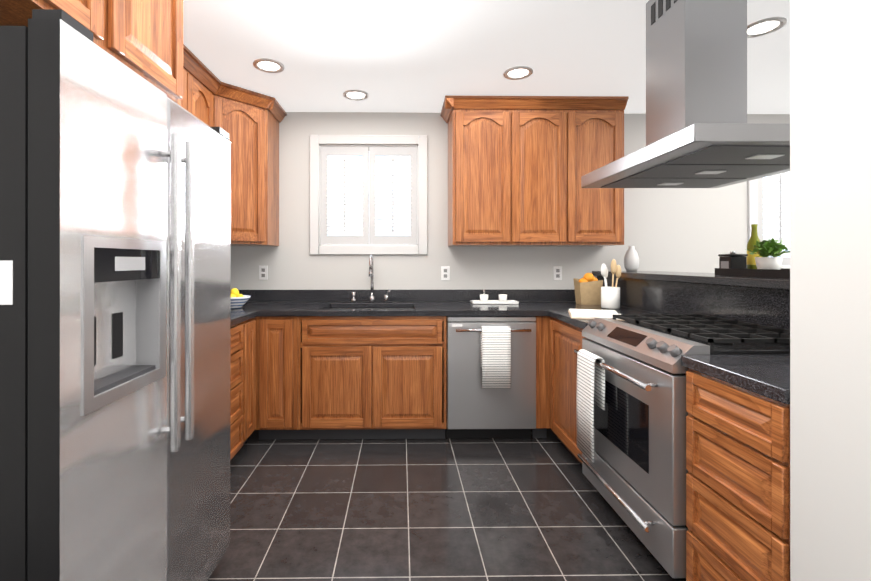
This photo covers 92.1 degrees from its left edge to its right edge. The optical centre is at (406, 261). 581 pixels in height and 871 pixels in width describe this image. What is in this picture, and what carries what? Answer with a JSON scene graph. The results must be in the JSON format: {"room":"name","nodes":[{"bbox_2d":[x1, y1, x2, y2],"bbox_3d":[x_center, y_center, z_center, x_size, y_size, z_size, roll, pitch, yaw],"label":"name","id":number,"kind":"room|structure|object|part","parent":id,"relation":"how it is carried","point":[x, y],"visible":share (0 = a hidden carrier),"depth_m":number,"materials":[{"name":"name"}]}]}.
{"room":"kitchen","nodes":[
{"label":"kitchen","id":0,"kind":"room"},
{"bbox_2d":[208,416,685,580],"bbox_3d":[1.392,1.274,1.059,6.460,0.050,5.300,0,0,-1],"label":"floor","id":1,"kind":"structure","parent":0,"point":[493,509],"depth_m":2.06,"materials":[{"name":"tile"}]},
{"bbox_2d":[0,9,230,580],"bbox_3d":[-1.149,0.363,1.284,0.976,1.768,0.866,0,0,-1],"label":"fridge","id":2,"kind":"object","parent":1,"relation":"on","point":[115,249],"visible":1,"depth_m":1.00,"materials":[{"name":"silver metal"}]},
{"bbox_2d":[230,319,249,459],"bbox_3d":[-1.332,0.812,2.402,0.640,0.872,0.572,0,0,-1],"label":"base cabinet","id":3,"kind":"object","parent":1,"relation":"on","point":[242,381],"depth_m":2.56,"materials":[{"name":"brown wood"}]},
{"bbox_2d":[230,309,261,326],"bbox_3d":[-1.323,0.355,2.283,0.660,0.040,1.037,0,0,-1],"label":"countertop","id":4,"kind":"structure","parent":3,"relation":"on","point":[238,316],"depth_m":2.69,"materials":[{"name":"black stone"}]},
{"bbox_2d":[250,317,255,434],"bbox_3d":[-1.336,0.812,2.717,0.640,0.872,0.206,0,0,-1],"label":"base cabinet","id":5,"kind":"object","parent":1,"relation":"on","point":[252,321],"depth_m":2.78,"materials":[{"name":"brown wood"}]},
{"bbox_2d":[255,317,298,439],"bbox_3d":[-0.894,0.813,3.159,0.291,0.872,0.637,0,0,-1],"label":"base cabinet","id":6,"kind":"object","parent":1,"relation":"on","point":[277,338],"depth_m":2.84,"materials":[{"name":"brown wood"}]},
{"bbox_2d":[244,302,277,304],"bbox_3d":[-1.334,0.355,3.132,0.660,0.040,0.360,0,0,-1],"label":"countertop","id":7,"kind":"structure","parent":6,"relation":"on","point":[247,303],"depth_m":3.33,"materials":[{"name":"black stone"}]},
{"bbox_2d":[231,288,250,308],"bbox_3d":[-1.233,0.264,2.996,0.224,0.141,0.224,0,0,-1],"label":"fruit bowl","id":8,"kind":"object","parent":7,"relation":"on","point":[238,300],"visible":0.54,"depth_m":2.95,"materials":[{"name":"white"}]},
{"bbox_2d":[299,316,445,438],"bbox_3d":[-0.241,0.813,3.168,1.016,0.872,0.637,0,0,-1],"label":"base cabinet","id":9,"kind":"object","parent":1,"relation":"on","point":[361,377],"depth_m":2.85,"materials":[{"name":"brown wood"}]},
{"bbox_2d":[238,301,633,316],"bbox_3d":[-0.025,0.355,3.167,3.281,0.040,0.649,0,0,-1],"label":"countertop","id":10,"kind":"structure","parent":9,"relation":"on","point":[524,308],"depth_m":2.97,"materials":[{"name":"black stone"}]},
{"bbox_2d":[351,254,389,302],"bbox_3d":[-0.291,0.136,3.334,0.322,0.396,0.211,0,0,-1],"label":"faucet","id":11,"kind":"object","parent":10,"relation":"on","point":[371,275],"visible":1,"depth_m":3.40,"materials":[{"name":"silver metal"}]},
{"bbox_2d":[330,308,413,308],"bbox_3d":[-0.275,0.481,3.143,0.700,0.206,0.450,0,0,-1],"label":"sink","id":12,"kind":"object","parent":10,"relation":"in","point":[371,308],"visible":0.04,"depth_m":3.36,"materials":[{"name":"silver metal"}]},
{"bbox_2d":[470,289,518,303],"bbox_3d":[0.693,0.279,3.331,0.360,0.110,0.120,0,0,-1],"label":"tray","id":13,"kind":"object","parent":10,"relation":"on","point":[485,300],"visible":1,"depth_m":3.30,"materials":[{"name":"white ceramic"}]},
{"bbox_2d":[574,273,602,304],"bbox_3d":[1.414,0.212,3.270,0.180,0.245,0.120,0,0,-1],"label":"paper bag","id":14,"kind":"object","parent":10,"relation":"on","point":[587,287],"visible":1,"depth_m":3.22,"materials":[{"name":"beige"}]},
{"bbox_2d":[601,259,621,308],"bbox_3d":[1.450,0.159,2.981,0.129,0.350,0.124,0,0,-1],"label":"utensil crock","id":15,"kind":"object","parent":10,"relation":"on","point":[610,297],"visible":1,"depth_m":2.94,"materials":[{"name":"white ceramic"}]},
{"bbox_2d":[446,316,535,437],"bbox_3d":[0.577,0.814,3.125,0.606,0.868,0.648,0,0,-1],"label":"dishwasher","id":16,"kind":"object","parent":1,"relation":"on","point":[474,409],"visible":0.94,"depth_m":2.86,"materials":[{"name":"grey metal"}]},
{"bbox_2d":[481,326,510,388],"bbox_3d":[0.595,0.641,2.812,0.190,0.408,0.061,0,0,-1],"label":"towel","id":17,"kind":"object","parent":16,"relation":"hanging from","point":[496,355],"visible":0.96,"depth_m":2.78,"materials":[{"name":"white fabric"}]},
{"bbox_2d":[550,317,584,464],"bbox_3d":[1.297,0.812,2.566,0.647,0.872,0.575,0,0,-1],"label":"base cabinet","id":18,"kind":"object","parent":1,"relation":"on","point":[565,338],"depth_m":2.60,"materials":[{"name":"brown wood"}]},
{"bbox_2d":[546,309,657,328],"bbox_3d":[1.288,0.355,2.557,0.671,0.040,0.557,0,0,-1],"label":"countertop","id":19,"kind":"structure","parent":18,"relation":"on","point":[563,315],"depth_m":2.69,"materials":[{"name":"black stone"}]},
{"bbox_2d":[568,309,624,320],"bbox_3d":[1.153,0.321,2.587,0.280,0.026,0.400,0,0,19],"label":"cookbook","id":20,"kind":"object","parent":19,"relation":"on","point":[584,313],"visible":0.77,"depth_m":2.48,"materials":[{"name":"beige paper"}]},
{"bbox_2d":[574,314,789,577],"bbox_3d":[1.247,0.766,1.892,0.724,0.962,0.764,0,0,-1],"label":"stove","id":21,"kind":"object","parent":1,"relation":"on","point":[636,472],"visible":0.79,"depth_m":1.69,"materials":[{"name":"silver metal"}]},
{"bbox_2d":[576,349,604,463],"bbox_3d":[0.893,0.696,2.043,0.061,0.498,0.180,0,0,-1],"label":"towel","id":22,"kind":"object","parent":21,"relation":"hanging from","point":[590,391],"visible":1,"depth_m":2.02,"materials":[{"name":"white fabric"}]},
{"bbox_2d":[686,368,789,580],"bbox_3d":[1.313,0.811,1.300,0.647,0.872,0.410,0,0,-1],"label":"base cabinet","id":23,"kind":"object","parent":1,"relation":"on","point":[738,482],"depth_m":1.27,"materials":[{"name":"brown wood"}]},
{"bbox_2d":[681,354,789,403],"bbox_3d":[1.310,0.354,1.301,0.652,0.040,0.411,0,0,-1],"label":"countertop","id":24,"kind":"structure","parent":23,"relation":"on","point":[767,375],"depth_m":1.30,"materials":[{"name":"black stone"}]},
{"bbox_2d":[183,0,789,113],"bbox_3d":[1.392,-1.251,1.061,6.460,0.020,5.300,0,0,-1],"label":"ceiling","id":25,"kind":"structure","parent":0,"point":[416,56],"depth_m":2.46,"materials":[{"name":"grey paint"}]},
{"bbox_2d":[253,58,283,72],"bbox_3d":[-0.874,-1.235,2.652,0.190,0.009,0.190,0,0,-1],"label":"recessed light","id":26,"kind":"object","parent":25,"relation":"in","point":[267,65],"visible":0.98,"depth_m":2.65,"materials":[{"name":"white"}]},
{"bbox_2d":[343,89,368,100],"bbox_3d":[-0.380,-1.234,3.118,0.190,0.009,0.190,0,0,-1],"label":"recessed light","id":27,"kind":"object","parent":25,"relation":"in","point":[356,95],"visible":0.98,"depth_m":3.11,"materials":[{"name":"white"}]},
{"bbox_2d":[503,66,532,79],"bbox_3d":[0.730,-1.234,2.753,0.190,0.009,0.190,0,0,-1],"label":"recessed light","id":28,"kind":"object","parent":25,"relation":"in","point":[517,72],"visible":1,"depth_m":2.75,"materials":[{"name":"white"}]},
{"bbox_2d":[581,0,789,187],"bbox_3d":[1.352,-0.818,1.880,0.760,0.842,0.900,0,0,-1],"label":"range hood","id":29,"kind":"object","parent":25,"relation":"hanging from","point":[701,132],"visible":0.9,"depth_m":1.74,"materials":[{"name":"silver metal"}]},
{"bbox_2d":[747,16,786,37],"bbox_3d":[1.882,-1.235,2.217,0.190,0.009,0.190,0,0,-1],"label":"recessed light","id":30,"kind":"object","parent":25,"relation":"in","point":[762,27],"visible":0.79,"depth_m":2.21,"materials":[{"name":"white"}]},
{"bbox_2d":[231,112,789,301],"bbox_3d":[1.359,0.006,3.610,6.460,2.490,0.200,0,0,-1],"label":"wall","id":31,"kind":"structure","parent":0,"point":[697,230],"depth_m":3.50,"materials":[{"name":"grey paint"}]},
{"bbox_2d":[221,82,286,245],"bbox_3d":[-1.328,-0.676,3.169,0.669,1.104,0.606,0,0,-1],"label":"upper cabinet","id":32,"kind":"object","parent":31,"relation":"attached to","point":[248,121],"depth_m":3.08,"materials":[{"name":"brown wood"}]},
{"bbox_2d":[259,266,267,279],"bbox_3d":[-1.189,0.096,3.472,0.072,0.116,0.008,0,0,-1],"label":"electrical outlet","id":33,"kind":"object","parent":31,"relation":"attached to","point":[263,272],"visible":1,"depth_m":3.47,"materials":[{"name":"white plastic"}]},
{"bbox_2d":[310,135,427,254],"bbox_3d":[-0.318,-0.549,3.553,0.975,0.990,0.172,0,0,-1],"label":"kitchen window","id":34,"kind":"structure","parent":31,"relation":"in","point":[368,148],"depth_m":3.49,"materials":[{"name":"grey"}]},
{"bbox_3d":[-0.319,-0.549,3.634,0.823,0.838,0.010,0,0,-1],"label":"kitchen window daylight","id":35,"kind":"part","parent":34,"relation":"part of","materials":[{"name":"white glass"}]},
{"bbox_2d":[239,289,575,301],"bbox_3d":[-0.029,0.228,3.478,3.274,0.210,0.023,0,0,-1],"label":"backsplash","id":36,"kind":"structure","parent":31,"relation":"attached to","point":[469,294],"depth_m":3.47,"materials":[{"name":"black stone"}]},
{"bbox_2d":[441,266,449,279],"bbox_3d":[0.321,0.101,3.491,0.072,0.116,0.008,0,0,-1],"label":"electrical outlet","id":37,"kind":"object","parent":31,"relation":"attached to","point":[445,272],"visible":1,"depth_m":3.49,"materials":[{"name":"white plastic"}]},
{"bbox_2d":[440,95,523,245],"bbox_3d":[0.565,-0.676,3.302,0.567,1.104,0.389,0,0,-1],"label":"upper cabinet","id":38,"kind":"object","parent":31,"relation":"attached to","point":[519,167],"depth_m":3.15,"materials":[{"name":"brown wood"}]},
{"bbox_2d":[524,96,579,245],"bbox_3d":[0.996,-0.676,3.308,0.552,1.104,0.389,0,0,-1],"label":"upper cabinet","id":39,"kind":"object","parent":31,"relation":"attached to","point":[551,123],"depth_m":3.16,"materials":[{"name":"brown wood"}]},
{"bbox_2d":[553,266,561,279],"bbox_3d":[1.261,0.101,3.504,0.072,0.116,0.008,0,0,-1],"label":"electrical outlet","id":40,"kind":"object","parent":31,"relation":"attached to","point":[557,272],"visible":1,"depth_m":3.50,"materials":[{"name":"white plastic"}]},
{"bbox_2d":[580,96,628,245],"bbox_3d":[1.397,-0.676,3.313,0.505,1.104,0.389,0,0,-1],"label":"upper cabinet","id":41,"kind":"object","parent":31,"relation":"attached to","point":[601,117],"depth_m":3.16,"materials":[{"name":"brown wood"}]},
{"bbox_2d":[748,171,789,268],"bbox_3d":[3.340,-0.399,3.600,0.950,1.050,0.172,0,0,-1],"label":"dining room window","id":42,"kind":"structure","parent":31,"relation":"in","point":[756,202],"depth_m":3.54,"materials":[{"name":"grey"}]},
{"bbox_3d":[3.338,-0.399,3.681,0.798,0.898,0.010,0,0,-1],"label":"dining window daylight","id":43,"kind":"part","parent":42,"relation":"part of","materials":[{"name":"white glass"}]},
{"bbox_2d":[790,0,870,580],"bbox_3d":[1.462,0.004,0.701,0.930,2.490,0.780,0,0,-1],"label":"wall","id":44,"kind":"structure","parent":0,"point":[830,290],"depth_m":0.98,"materials":[{"name":"grey paint"}]},
{"bbox_2d":[597,276,789,329],"bbox_3d":[1.611,0.228,2.285,0.024,0.210,2.370,0,0,-1],"label":"backsplash","id":45,"kind":"structure","parent":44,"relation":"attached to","point":[766,307],"depth_m":2.23,"materials":[{"name":"black stone"}]},
{"bbox_3d":[-1.736,0.004,0.920,0.200,2.490,5.100,0,0,-1],"label":"wall","id":46,"kind":"structure","parent":0,"visible":0},
{"bbox_2d":[0,0,182,105],"bbox_3d":[-1.279,-0.936,1.291,0.717,0.570,0.930,0,0,-1],"label":"upper cabinet","id":47,"kind":"object","parent":46,"relation":"attached to","point":[143,39],"visible":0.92,"depth_m":1.44,"materials":[{"name":"brown wood"}]},
{"bbox_2d":[181,44,204,122],"bbox_3d":[-1.457,-0.677,2.319,0.389,1.104,0.481,0,0,-1],"label":"upper cabinet","id":48,"kind":"object","parent":46,"relation":"attached to","point":[193,101],"depth_m":2.56,"materials":[{"name":"brown wood"}]},
{"bbox_2d":[205,66,220,126],"bbox_3d":[-1.461,-0.677,2.678,0.389,1.104,0.493,0,0,-1],"label":"upper cabinet","id":49,"kind":"object","parent":46,"relation":"attached to","point":[212,83],"depth_m":2.81,"materials":[{"name":"brown wood"}]},
{"bbox_3d":[1.686,0.686,2.304,0.120,1.128,2.417,0,0,-1],"label":"wall","id":50,"kind":"structure","parent":0,"visible":0},
{"bbox_2d":[592,271,789,289],"bbox_3d":[1.814,0.100,2.305,0.505,0.040,2.413,0,0,-1],"label":"bar","id":51,"kind":"object","parent":50,"relation":"on","point":[752,282],"visible":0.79,"depth_m":2.21,"materials":[{"name":"black stone"}]},
{"bbox_2d":[624,246,638,270],"bbox_3d":[1.793,-0.021,3.345,0.110,0.200,0.110,0,0,-1],"label":"vase","id":52,"kind":"object","parent":51,"relation":"on","point":[631,260],"visible":1,"depth_m":3.31,"materials":[{"name":"white ceramic"}]},
{"bbox_2d":[715,268,789,278],"bbox_3d":[1.859,0.031,2.096,0.300,0.095,0.460,0,0,-1],"label":"serving tray","id":53,"kind":"object","parent":51,"relation":"on","point":[774,273],"visible":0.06,"depth_m":2.07,"materials":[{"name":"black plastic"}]},
{"bbox_2d":[718,252,747,268],"bbox_3d":[1.763,0.009,2.268,0.096,0.122,0.093,0,0,-1],"label":"canister","id":54,"kind":"object","parent":53,"relation":"on","point":[733,260],"visible":0.75,"depth_m":2.23,"materials":[{"name":"black plastic"}]},
{"bbox_2d":[747,224,761,268],"bbox_3d":[1.891,-0.065,2.282,0.065,0.270,0.064,0,0,-1],"label":"oil bottle","id":55,"kind":"object","parent":53,"relation":"on","point":[753,239],"visible":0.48,"depth_m":2.27,"materials":[{"name":"green glass"}]},
{"bbox_2d":[745,238,789,269],"bbox_3d":[1.807,-0.024,2.096,0.177,0.186,0.188,0,0,-1],"label":"potted plant","id":56,"kind":"object","parent":53,"relation":"on","point":[764,249],"visible":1,"depth_m":2.07,"materials":[{"name":"green plant"}]}
]}

